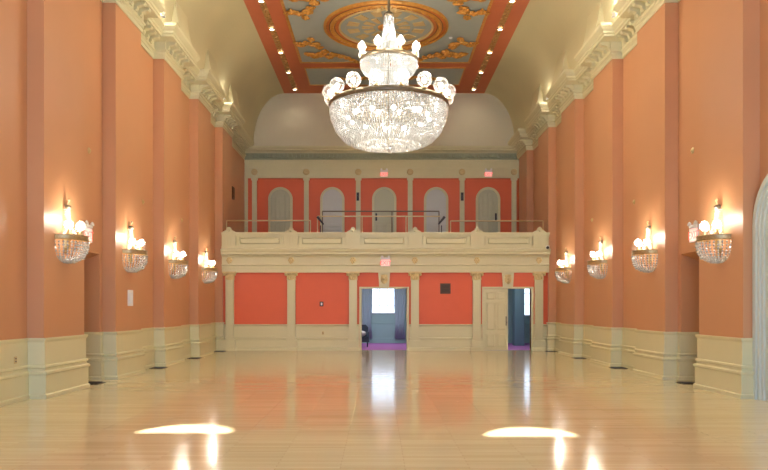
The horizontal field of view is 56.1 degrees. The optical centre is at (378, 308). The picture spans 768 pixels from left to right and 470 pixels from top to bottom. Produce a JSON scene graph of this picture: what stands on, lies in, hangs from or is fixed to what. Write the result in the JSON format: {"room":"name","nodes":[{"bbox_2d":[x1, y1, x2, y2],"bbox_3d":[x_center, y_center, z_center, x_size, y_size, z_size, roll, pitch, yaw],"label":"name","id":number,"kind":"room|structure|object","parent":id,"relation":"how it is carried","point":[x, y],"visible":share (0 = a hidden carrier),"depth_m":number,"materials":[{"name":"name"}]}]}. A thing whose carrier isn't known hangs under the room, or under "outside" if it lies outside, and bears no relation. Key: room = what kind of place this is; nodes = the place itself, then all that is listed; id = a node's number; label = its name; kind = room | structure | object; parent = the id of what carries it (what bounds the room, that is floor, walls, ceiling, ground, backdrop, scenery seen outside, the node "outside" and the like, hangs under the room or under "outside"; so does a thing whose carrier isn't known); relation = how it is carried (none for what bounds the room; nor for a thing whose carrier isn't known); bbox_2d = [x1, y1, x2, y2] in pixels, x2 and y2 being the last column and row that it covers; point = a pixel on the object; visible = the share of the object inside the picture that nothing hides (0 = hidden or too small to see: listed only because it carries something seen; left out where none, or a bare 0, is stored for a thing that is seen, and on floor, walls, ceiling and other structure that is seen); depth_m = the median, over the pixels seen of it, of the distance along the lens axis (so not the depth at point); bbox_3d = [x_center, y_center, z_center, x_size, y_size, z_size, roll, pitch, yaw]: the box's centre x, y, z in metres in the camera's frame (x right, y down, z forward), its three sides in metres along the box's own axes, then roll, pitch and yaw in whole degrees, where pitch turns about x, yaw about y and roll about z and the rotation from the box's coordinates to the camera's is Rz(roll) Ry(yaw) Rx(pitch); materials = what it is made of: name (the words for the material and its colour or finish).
{"room":"ballroom","nodes":[
{"label":"ballroom","id":0,"kind":"room"},
{"bbox_2d":[0,0,243,339],"bbox_3d":[-6.634,-3.100,14.900,1.400,9.400,37.800,0,0,0],"label":"wall","id":1,"kind":"structure","parent":0,"point":[76,76],"depth_m":16.15,"materials":[{"name":"paint"}]},
{"bbox_2d":[55,199,89,263],"bbox_3d":[-5.726,-1.462,13.630,0.474,1.237,0.884,0,0,0],"label":"wall sconce","id":2,"kind":"object","parent":1,"relation":"attached to","point":[79,238],"visible":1,"depth_m":13.50,"materials":[{"name":"clear glass"}]},
{"bbox_2d":[55,240,89,263],"bbox_3d":[-5.727,-1.057,13.628,0.470,0.426,0.881,0,0,0],"label":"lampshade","id":3,"kind":"object","parent":2,"relation":"on","point":[66,243],"depth_m":13.48,"materials":[{"name":"white"}]},
{"bbox_2d":[84,220,93,242],"bbox_3d":[-6.179,-1.644,15.357,0.109,0.447,0.461,0,0,0],"label":"exit sign","id":4,"kind":"object","parent":1,"relation":"attached to","point":[87,231],"visible":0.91,"depth_m":15.38,"materials":[{"name":"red plastic"}]},
{"bbox_2d":[0,322,224,406],"bbox_3d":[-6.431,1.062,13.775,1.165,1.075,27.450,0,0,0],"label":"wainscoting","id":5,"kind":"structure","parent":1,"relation":"attached to","point":[45,368],"depth_m":16.04,"materials":[{"name":"beige paint"}]},
{"bbox_2d":[128,290,132,305],"bbox_3d":[-5.919,-0.251,17.193,0.030,0.380,0.320,0,0,0],"label":"wall panel","id":6,"kind":"object","parent":1,"relation":"attached to","point":[130,292],"visible":1,"depth_m":17.14,"materials":[{"name":"white plastic"}]},
{"bbox_2d":[122,221,147,272],"bbox_3d":[-5.726,-1.462,17.110,0.474,1.237,0.884,0,0,0],"label":"wall sconce","id":7,"kind":"object","parent":1,"relation":"attached to","point":[130,250],"visible":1,"depth_m":16.98,"materials":[{"name":"clear glass"}]},
{"bbox_2d":[122,254,147,272],"bbox_3d":[-5.727,-1.057,17.108,0.470,0.426,0.881,0,0,0],"label":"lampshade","id":8,"kind":"object","parent":7,"relation":"on","point":[135,269],"depth_m":16.96,"materials":[{"name":"white"}]},
{"bbox_2d":[100,0,253,159],"bbox_3d":[-6.004,-7.315,14.740,1.060,0.830,37.480,0,0,0],"label":"crown molding","id":9,"kind":"structure","parent":1,"relation":"attached to","point":[160,39],"depth_m":21.25,"materials":[{"name":"beige paint"}]},
{"bbox_2d":[168,236,187,278],"bbox_3d":[-5.726,-1.462,20.770,0.474,1.237,0.884,0,0,0],"label":"wall sconce","id":10,"kind":"object","parent":1,"relation":"attached to","point":[175,261],"visible":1,"depth_m":20.67,"materials":[{"name":"clear glass"}]},
{"bbox_2d":[168,264,187,278],"bbox_3d":[-5.727,-1.057,20.768,0.470,0.426,0.881,0,0,0],"label":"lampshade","id":11,"kind":"object","parent":10,"relation":"on","point":[184,269],"depth_m":20.61,"materials":[{"name":"white"}]},
{"bbox_2d":[201,248,217,283],"bbox_3d":[-5.726,-1.462,24.570,0.474,1.237,0.884,0,0,0],"label":"wall sconce","id":12,"kind":"object","parent":1,"relation":"attached to","point":[212,270],"visible":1,"depth_m":24.47,"materials":[{"name":"clear glass"}]},
{"bbox_2d":[201,271,217,283],"bbox_3d":[-5.727,-1.057,24.568,0.470,0.426,0.881,0,0,0],"label":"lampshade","id":13,"kind":"object","parent":12,"relation":"on","point":[213,276],"depth_m":24.45,"materials":[{"name":"white"}]},
{"bbox_2d":[160,0,283,140],"bbox_3d":[-5.559,-9.000,14.760,2.350,2.600,37.520,0,0,0],"label":"ceiling","id":14,"kind":"structure","parent":1,"relation":"attached to","point":[225,37],"depth_m":25.67,"materials":[{"name":"paint"}]},
{"bbox_2d":[232,186,234,199],"bbox_3d":[-6.164,-4.837,30.361,0.100,0.544,0.419,0,0,0],"label":"wall speaker","id":15,"kind":"object","parent":1,"relation":"attached to","point":[233,188],"visible":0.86,"depth_m":30.36},
{"bbox_2d":[253,93,513,145],"bbox_3d":[0.266,-8.875,33.650,13.200,2.950,0.301,0,0,0],"label":"wall","id":16,"kind":"structure","parent":0,"point":[287,119],"depth_m":33.50,"materials":[{"name":"beige paint"}]},
{"bbox_2d":[248,178,518,231],"bbox_3d":[0.266,-4.400,33.650,13.200,6.000,0.300,0,0,0],"label":"wall","id":17,"kind":"structure","parent":0,"point":[265,186],"depth_m":33.50,"materials":[{"name":"red paint"}]},
{"bbox_2d":[244,178,247,231],"bbox_3d":[0.266,-4.230,33.470,12.980,3.660,0.060,0,0,0],"label":"trim","id":18,"kind":"structure","parent":17,"relation":"attached to","point":[245,179],"depth_m":33.44,"materials":[{"name":"beige paint"}]},
{"bbox_2d":[251,169,257,231],"bbox_3d":[-5.764,-4.795,33.436,0.300,3.390,0.120,0,0,0],"label":"pilaster","id":19,"kind":"object","parent":17,"relation":"attached to","point":[254,171],"visible":0.93,"depth_m":33.41,"materials":[{"name":"beige paint"}]},
{"bbox_2d":[268,187,292,231],"bbox_3d":[-4.558,-4.370,33.450,1.130,2.540,0.100,0,0,0],"label":"door","id":20,"kind":"structure","parent":17,"relation":"in","point":[280,199],"depth_m":33.45,"materials":[{"name":"beige paint"}]},
{"bbox_2d":[303,169,309,231],"bbox_3d":[-3.352,-4.795,33.436,0.300,3.390,0.120,0,0,0],"label":"pilaster","id":21,"kind":"object","parent":17,"relation":"attached to","point":[305,171],"visible":0.98,"depth_m":33.41,"materials":[{"name":"beige paint"}]},
{"bbox_2d":[320,187,344,231],"bbox_3d":[-2.146,-4.370,33.450,1.130,2.540,0.100,0,0,0],"label":"door","id":22,"kind":"structure","parent":17,"relation":"in","point":[331,198],"depth_m":33.47,"materials":[{"name":"beige paint"}]},
{"bbox_2d":[355,169,361,231],"bbox_3d":[-0.940,-4.795,33.436,0.300,3.390,0.120,0,0,0],"label":"pilaster","id":23,"kind":"object","parent":17,"relation":"attached to","point":[357,171],"visible":0.94,"depth_m":33.41,"materials":[{"name":"beige paint"}]},
{"bbox_2d":[245,146,516,152],"bbox_3d":[0.266,-7.350,33.275,12.980,0.300,0.450,0,0,0],"label":"crown molding","id":24,"kind":"structure","parent":17,"relation":"attached to","point":[253,149],"depth_m":33.14,"materials":[{"name":"beige paint"}]},
{"bbox_2d":[244,160,518,177],"bbox_3d":[0.266,-6.480,33.450,12.980,0.840,0.100,0,0,0],"label":"trim","id":25,"kind":"structure","parent":17,"relation":"attached to","point":[265,168],"depth_m":33.44,"materials":[{"name":"beige paint"}]},
{"bbox_2d":[245,153,518,159],"bbox_3d":[0.266,-7.060,33.390,12.980,0.320,0.220,0,0,0],"label":"trim","id":26,"kind":"structure","parent":17,"relation":"attached to","point":[249,156],"depth_m":33.36,"materials":[{"name":"green paint"}]},
{"bbox_2d":[372,187,395,231],"bbox_3d":[0.266,-4.370,33.433,1.130,2.540,0.134,0,0,0],"label":"door","id":27,"kind":"structure","parent":17,"relation":"in","point":[383,198],"depth_m":33.45,"materials":[{"name":"beige paint"}]},
{"bbox_2d":[380,168,387,176],"bbox_3d":[0.261,-6.294,33.345,0.369,0.387,0.109,0,0,0],"label":"exit sign","id":28,"kind":"object","parent":17,"relation":"attached to","point":[383,173],"visible":1,"depth_m":33.34,"materials":[{"name":"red plastic"}]},
{"bbox_2d":[407,169,412,231],"bbox_3d":[1.472,-4.795,33.436,0.300,3.390,0.120,0,0,0],"label":"pilaster","id":29,"kind":"object","parent":17,"relation":"attached to","point":[409,171],"visible":0.94,"depth_m":33.41,"materials":[{"name":"beige paint"}]},
{"bbox_2d":[424,187,447,231],"bbox_3d":[2.678,-4.370,33.450,1.130,2.540,0.100,0,0,0],"label":"door","id":30,"kind":"structure","parent":17,"relation":"in","point":[435,198],"depth_m":33.47,"materials":[{"name":"beige paint"}]},
{"bbox_2d":[459,169,464,231],"bbox_3d":[3.884,-4.795,33.436,0.300,3.390,0.120,0,0,0],"label":"pilaster","id":31,"kind":"object","parent":17,"relation":"attached to","point":[461,171],"visible":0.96,"depth_m":33.41,"materials":[{"name":"beige paint"}]},
{"bbox_2d":[476,187,499,231],"bbox_3d":[5.090,-4.370,33.433,1.130,2.540,0.134,0,0,0],"label":"door","id":32,"kind":"structure","parent":17,"relation":"in","point":[487,198],"depth_m":33.45,"materials":[{"name":"beige paint"}]},
{"bbox_2d":[485,168,491,176],"bbox_3d":[5.101,-6.294,33.345,0.369,0.387,0.109,0,0,0],"label":"exit sign","id":33,"kind":"object","parent":17,"relation":"attached to","point":[488,173],"visible":1,"depth_m":33.34,"materials":[{"name":"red plastic"}]},
{"bbox_2d":[511,169,516,231],"bbox_3d":[6.296,-4.795,33.436,0.300,3.390,0.120,0,0,0],"label":"pilaster","id":34,"kind":"object","parent":17,"relation":"attached to","point":[513,171],"visible":0.94,"depth_m":33.42,"materials":[{"name":"beige paint"}]},
{"bbox_2d":[0,343,767,469],"bbox_3d":[0.266,1.675,14.600,15.200,0.150,37.800,0,0,0],"label":"floor","id":35,"kind":"structure","parent":0,"point":[362,409],"depth_m":10.47,"materials":[{"name":"brown wood"}]},
{"bbox_2d":[362,325,368,346],"bbox_3d":[-0.734,1.140,30.210,0.700,0.920,0.620,0,0,0],"label":"armchair","id":36,"kind":"object","parent":35,"relation":"on","point":[365,338],"visible":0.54,"depth_m":29.92,"materials":[{"name":"black metal"}]},
{"bbox_2d":[677,382,694,383],"bbox_3d":[6.626,1.591,15.400,0.360,0.017,0.440,0,0,0],"label":"floor vent","id":37,"kind":"object","parent":35,"relation":"in","point":[677,382],"visible":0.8,"depth_m":15.39,"materials":[{"name":"black metal"}]},
{"bbox_2d":[223,273,547,349],"bbox_3d":[0.266,-0.250,27.625,13.200,3.700,0.250,0,0,0],"label":"wall","id":38,"kind":"structure","parent":0,"point":[259,298],"depth_m":27.50,"materials":[{"name":"red paint"}]},
{"bbox_2d":[222,272,235,350],"bbox_3d":[-5.664,0.100,27.384,0.520,3.000,0.225,0,0,0],"label":"pilaster","id":39,"kind":"object","parent":38,"relation":"attached to","point":[229,343],"visible":1,"depth_m":27.33,"materials":[{"name":"beige paint"}]},
{"bbox_2d":[284,272,297,350],"bbox_3d":[-3.319,0.100,27.384,0.520,3.000,0.225,0,0,0],"label":"pilaster","id":40,"kind":"object","parent":38,"relation":"attached to","point":[291,342],"visible":1,"depth_m":27.33,"materials":[{"name":"paint"}]},
{"bbox_2d":[346,272,359,350],"bbox_3d":[-0.969,0.100,27.384,0.520,3.000,0.225,0,0,0],"label":"pilaster","id":41,"kind":"object","parent":38,"relation":"attached to","point":[353,342],"visible":1,"depth_m":27.33,"materials":[{"name":"paint"}]},
{"bbox_2d":[359,273,408,349],"bbox_3d":[0.216,0.100,27.545,1.900,3.000,0.450,0,0,0],"label":"door frame","id":42,"kind":"structure","parent":38,"relation":"in","point":[384,278],"depth_m":27.47,"materials":[{"name":"beige paint"}]},
{"bbox_2d":[220,249,550,272],"bbox_3d":[0.266,-1.820,27.300,12.440,0.900,0.400,0,0,0],"label":"entablature","id":43,"kind":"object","parent":38,"relation":"attached to","point":[233,260],"depth_m":27.34,"materials":[{"name":"beige paint"}]},
{"bbox_2d":[223,324,547,350],"bbox_3d":[0.266,1.100,27.455,12.400,1.000,0.090,0,0,0],"label":"wainscoting","id":44,"kind":"structure","parent":38,"relation":"attached to","point":[248,337],"depth_m":27.45,"materials":[{"name":"beige paint"}]},
{"bbox_2d":[380,256,390,265],"bbox_3d":[0.272,-1.804,27.245,0.400,0.407,0.109,0,0,0],"label":"exit sign","id":45,"kind":"object","parent":38,"relation":"attached to","point":[385,261],"visible":1,"depth_m":27.25,"materials":[{"name":"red plastic"}]},
{"bbox_2d":[408,272,421,350],"bbox_3d":[1.386,0.100,27.384,0.520,3.000,0.225,0,0,0],"label":"pilaster","id":46,"kind":"object","parent":38,"relation":"attached to","point":[414,342],"visible":1,"depth_m":27.33,"materials":[{"name":"paint"}]},
{"bbox_2d":[440,283,450,293],"bbox_3d":[2.551,-0.760,27.477,0.400,0.400,0.045,0,0,0],"label":"air vent","id":47,"kind":"object","parent":38,"relation":"in","point":[445,288],"visible":1,"depth_m":27.47,"materials":[{"name":"brown metal"}]},
{"bbox_2d":[470,272,483,350],"bbox_3d":[3.741,0.100,27.384,0.520,3.000,0.225,0,0,0],"label":"pilaster","id":48,"kind":"object","parent":38,"relation":"attached to","point":[476,342],"visible":1,"depth_m":27.33,"materials":[{"name":"paint"}]},
{"bbox_2d":[482,273,533,349],"bbox_3d":[5.213,0.100,27.720,2.534,3.000,0.945,0,0,-20],"label":"door","id":49,"kind":"structure","parent":38,"relation":"in","point":[494,299],"depth_m":27.50,"materials":[{"name":"beige paint"}]},
{"bbox_2d":[532,272,545,350],"bbox_3d":[6.106,0.100,27.384,0.520,3.000,0.225,0,0,0],"label":"pilaster","id":50,"kind":"object","parent":38,"relation":"attached to","point":[538,342],"visible":1,"depth_m":27.33,"materials":[{"name":"paint"}]},
{"bbox_2d":[244,0,529,92],"bbox_3d":[0.266,-10.092,14.900,9.360,0.235,37.800,0,0,0],"label":"ceiling","id":51,"kind":"structure","parent":0,"point":[308,74],"depth_m":27.51,"materials":[{"name":"paint"}]},
{"bbox_2d":[283,0,328,20],"bbox_3d":[-2.064,-9.893,22.970,1.399,0.202,3.415,0,0,-34],"label":"ornament","id":52,"kind":"object","parent":51,"relation":"attached to","point":[308,10],"visible":1,"depth_m":23.92,"materials":[{"name":"gold metal"}]},
{"bbox_2d":[293,37,359,64],"bbox_3d":[-2.075,-9.893,28.135,1.349,0.202,3.443,0,0,34],"label":"ornament","id":53,"kind":"object","parent":51,"relation":"attached to","point":[323,53],"visible":0.95,"depth_m":27.93,"materials":[{"name":"gold metal"}]},
{"bbox_2d":[333,76,369,80],"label":"scroll ornament","id":54,"kind":"object","parent":51,"relation":"attached to","point":[365,78],"depth_m":30.98,"materials":[{"name":"gold metal"}]},
{"bbox_2d":[324,0,448,50],"bbox_3d":[0.266,-9.918,25.550,4.420,0.160,4.420,0,0,0],"label":"ceiling medallion","id":55,"kind":"object","parent":51,"relation":"attached to","point":[352,24],"visible":0.78,"depth_m":25.20,"materials":[{"name":"gold paint"}]},
{"bbox_2d":[322,0,455,152],"bbox_3d":[0.266,-7.005,18.500,3.379,6.010,3.379,0,0,0],"label":"chandelier","id":56,"kind":"object","parent":51,"relation":"hanging from","point":[349,127],"visible":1,"depth_m":17.84,"materials":[{"name":"clear glass"}]},
{"bbox_2d":[362,54,414,112],"bbox_3d":[0.268,-5.798,18.499,1.420,1.198,1.417,0,0,0],"label":"tier","id":57,"kind":"object","parent":56,"relation":"hanging from","point":[376,61],"depth_m":18.10,"materials":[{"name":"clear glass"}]},
{"bbox_2d":[360,52,417,81],"bbox_3d":[0.266,-6.145,18.501,1.510,0.381,1.512,0,0,0],"label":"basket","id":58,"kind":"object","parent":56,"relation":"on","point":[408,69],"depth_m":18.07,"materials":[{"name":"clear glass"}]},
{"bbox_2d":[329,90,448,152],"bbox_3d":[0.265,-4.667,18.498,3.064,1.014,3.064,0,0,0],"label":"basket","id":59,"kind":"object","parent":56,"relation":"on","point":[350,128],"depth_m":17.60,"materials":[{"name":"clear glass"}]},
{"bbox_2d":[408,76,435,80],"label":"scroll ornament","id":60,"kind":"object","parent":51,"relation":"attached to","point":[413,77],"depth_m":31.00,"materials":[{"name":"gold metal"}]},
{"bbox_2d":[409,37,478,62],"bbox_3d":[2.612,-9.893,28.134,1.411,0.202,3.406,0,0,-34],"label":"ornament","id":61,"kind":"object","parent":51,"relation":"attached to","point":[443,54],"visible":0.9,"depth_m":27.89,"materials":[{"name":"gold metal"}]},
{"bbox_2d":[447,0,490,20],"bbox_3d":[2.603,-9.893,22.953,1.375,0.202,3.438,0,0,34],"label":"ornament","id":62,"kind":"object","parent":51,"relation":"attached to","point":[463,10],"visible":1,"depth_m":23.96,"materials":[{"name":"gold metal"}]},
{"bbox_2d":[371,289,529,322],"bbox_3d":[2.566,0.050,30.625,11.000,3.100,5.750,0,0,0],"label":"wall","id":63,"kind":"structure","parent":0,"point":[376,318],"depth_m":33.30,"materials":[{"name":"blue paint"}]},
{"bbox_2d":[372,289,394,313],"bbox_3d":[0.226,-0.480,33.315,1.240,1.440,0.170,0,0,0],"label":"window","id":64,"kind":"structure","parent":63,"relation":"in","point":[379,305],"depth_m":33.35,"materials":[{"name":"white plastic"}]},
{"bbox_2d":[362,323,529,342],"bbox_3d":[2.566,1.125,33.285,10.600,0.950,0.030,0,0,0],"label":"baseboard","id":65,"kind":"structure","parent":63,"relation":"attached to","point":[381,332],"depth_m":33.29,"materials":[{"name":"blue paint"}]},
{"bbox_3d":[0.241,-1.320,33.160,2.350,0.040,0.040,0,0,0],"label":"curtain rod","id":66,"kind":"object","parent":63,"relation":"attached to","visible":0},
{"bbox_2d":[362,289,371,337],"bbox_3d":[-0.539,0.040,33.165,0.509,2.681,0.100,0,0,0],"label":"curtain","id":67,"kind":"object","parent":66,"relation":"hanging from","point":[366,293],"visible":0.6,"depth_m":33.16,"materials":[{"name":"fabric"}]},
{"bbox_2d":[394,289,405,338],"bbox_3d":[0.986,0.040,33.165,0.520,2.681,0.100,0,0,0],"label":"curtain","id":68,"kind":"object","parent":66,"relation":"hanging from","point":[399,294],"visible":0.77,"depth_m":33.16,"materials":[{"name":"fabric"}]},
{"bbox_2d":[512,289,523,345],"bbox_3d":[6.081,0.100,31.300,0.410,3.000,0.600,0,0,0],"label":"door","id":69,"kind":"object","parent":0,"point":[517,294],"visible":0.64,"depth_m":31.00,"materials":[{"name":"paint"}]},
{"bbox_2d":[519,0,767,337],"bbox_3d":[7.166,-3.100,14.900,1.400,9.400,37.800,0,0,0],"label":"wall","id":70,"kind":"structure","parent":0,"point":[695,75],"depth_m":16.34,"materials":[{"name":"paint"}]},
{"bbox_2d":[485,0,617,132],"bbox_3d":[6.091,-9.000,14.760,2.350,2.600,37.520,0,0,0],"label":"ceiling","id":71,"kind":"structure","parent":70,"relation":"attached to","point":[545,42],"depth_m":25.59,"materials":[{"name":"paint"}]},
{"bbox_2d":[555,248,570,283],"bbox_3d":[6.258,-1.462,24.561,0.474,1.237,0.884,0,0,0],"label":"wall sconce","id":72,"kind":"object","parent":70,"relation":"attached to","point":[567,268],"visible":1,"depth_m":24.47,"materials":[{"name":"clear glass"}]},
{"bbox_2d":[555,271,570,283],"bbox_3d":[6.259,-1.057,24.562,0.470,0.426,0.881,0,0,0],"label":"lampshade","id":73,"kind":"object","parent":72,"relation":"on","point":[566,273],"depth_m":24.42,"materials":[{"name":"clear"}]},
{"bbox_2d":[508,0,680,159],"bbox_3d":[6.536,-7.315,14.740,1.060,0.830,37.480,0,0,0],"label":"crown molding","id":74,"kind":"structure","parent":70,"relation":"attached to","point":[616,39],"depth_m":21.32,"materials":[{"name":"beige paint"}]},
{"bbox_2d":[587,236,606,278],"bbox_3d":[6.258,-1.462,20.761,0.474,1.237,0.884,0,0,0],"label":"wall sconce","id":75,"kind":"object","parent":70,"relation":"attached to","point":[600,260],"visible":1,"depth_m":20.67,"materials":[{"name":"clear glass"}]},
{"bbox_2d":[587,264,606,278],"bbox_3d":[6.259,-1.057,20.762,0.470,0.426,0.881,0,0,0],"label":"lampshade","id":76,"kind":"object","parent":75,"relation":"on","point":[601,266],"depth_m":20.63,"materials":[{"name":"clear glass"}]},
{"bbox_2d":[631,221,657,272],"bbox_3d":[6.258,-1.462,17.101,0.474,1.237,0.884,0,0,0],"label":"wall sconce","id":77,"kind":"object","parent":70,"relation":"attached to","point":[649,251],"visible":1,"depth_m":16.97,"materials":[{"name":"clear glass"}]},
{"bbox_2d":[631,254,657,272],"bbox_3d":[6.259,-1.057,17.102,0.470,0.426,0.881,0,0,0],"label":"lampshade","id":78,"kind":"object","parent":77,"relation":"on","point":[645,269],"depth_m":16.95,"materials":[{"name":"clear glass"}]},
{"bbox_2d":[546,322,753,398],"bbox_3d":[6.963,1.062,13.775,1.165,1.075,27.450,0,0,0],"label":"wainscoting","id":79,"kind":"structure","parent":70,"relation":"attached to","point":[721,365],"depth_m":16.22,"materials":[{"name":"beige paint"}]},
{"bbox_2d":[687,220,698,242],"bbox_3d":[6.711,-1.644,15.343,0.109,0.447,0.461,0,0,0],"label":"exit sign","id":80,"kind":"object","parent":70,"relation":"attached to","point":[694,231],"visible":0.95,"depth_m":15.34,"materials":[{"name":"white plastic"}]},
{"bbox_2d":[695,199,731,263],"bbox_3d":[6.258,-1.462,13.620,0.474,1.237,0.884,0,0,0],"label":"wall sconce","id":81,"kind":"object","parent":70,"relation":"attached to","point":[718,236],"visible":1,"depth_m":13.51,"materials":[{"name":"clear glass"}]},
{"bbox_2d":[695,240,731,263],"bbox_3d":[6.259,-1.057,13.622,0.470,0.426,0.881,0,0,0],"label":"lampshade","id":82,"kind":"object","parent":81,"relation":"on","point":[718,244],"depth_m":13.48,"materials":[{"name":"clear glass"}]},
{"bbox_2d":[752,174,767,400],"bbox_3d":[6.691,-0.400,11.800,0.150,4.000,1.880,0,0,0],"label":"curtain","id":83,"kind":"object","parent":70,"relation":"in","point":[760,213],"depth_m":12.56,"materials":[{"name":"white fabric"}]},
{"bbox_3d":[0.266,-2.610,30.475,13.200,0.980,6.050,0,0,0],"label":"floor","id":84,"kind":"structure","parent":0,"visible":0},
{"bbox_2d":[226,220,310,231],"bbox_3d":[-4.263,-2.891,27.900,3.340,1.082,0.095,0,0,0],"label":"guard rail","id":85,"kind":"object","parent":84,"relation":"on","point":[227,220],"visible":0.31,"depth_m":27.87,"materials":[{"name":"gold metal"}]},
{"bbox_2d":[317,216,439,231],"bbox_3d":[-0.015,-2.994,28.200,4.848,1.287,0.095,0,0,0],"label":"guard rail","id":86,"kind":"object","parent":84,"relation":"on","point":[319,216],"visible":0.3,"depth_m":28.18,"materials":[{"name":"gold metal"}]},
{"bbox_2d":[322,211,439,231],"bbox_3d":[0.095,-3.622,30.500,5.035,1.044,0.095,0,0,0],"label":"guard rail","id":87,"kind":"object","parent":84,"relation":"on","point":[322,211],"visible":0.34,"depth_m":30.48,"materials":[{"name":"brown metal"}]},
{"bbox_2d":[221,227,549,248],"bbox_3d":[0.266,-2.680,27.325,12.400,0.830,0.310,0,0,0],"label":"parapet","id":88,"kind":"object","parent":84,"relation":"attached to","point":[289,239],"visible":1,"depth_m":27.27,"materials":[{"name":"beige paint"}]},
{"bbox_2d":[450,220,543,231],"bbox_3d":[4.582,-2.883,27.900,3.684,1.067,0.095,0,0,0],"label":"guard rail","id":89,"kind":"object","parent":84,"relation":"on","point":[542,221],"visible":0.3,"depth_m":27.89,"materials":[{"name":"gold metal"}]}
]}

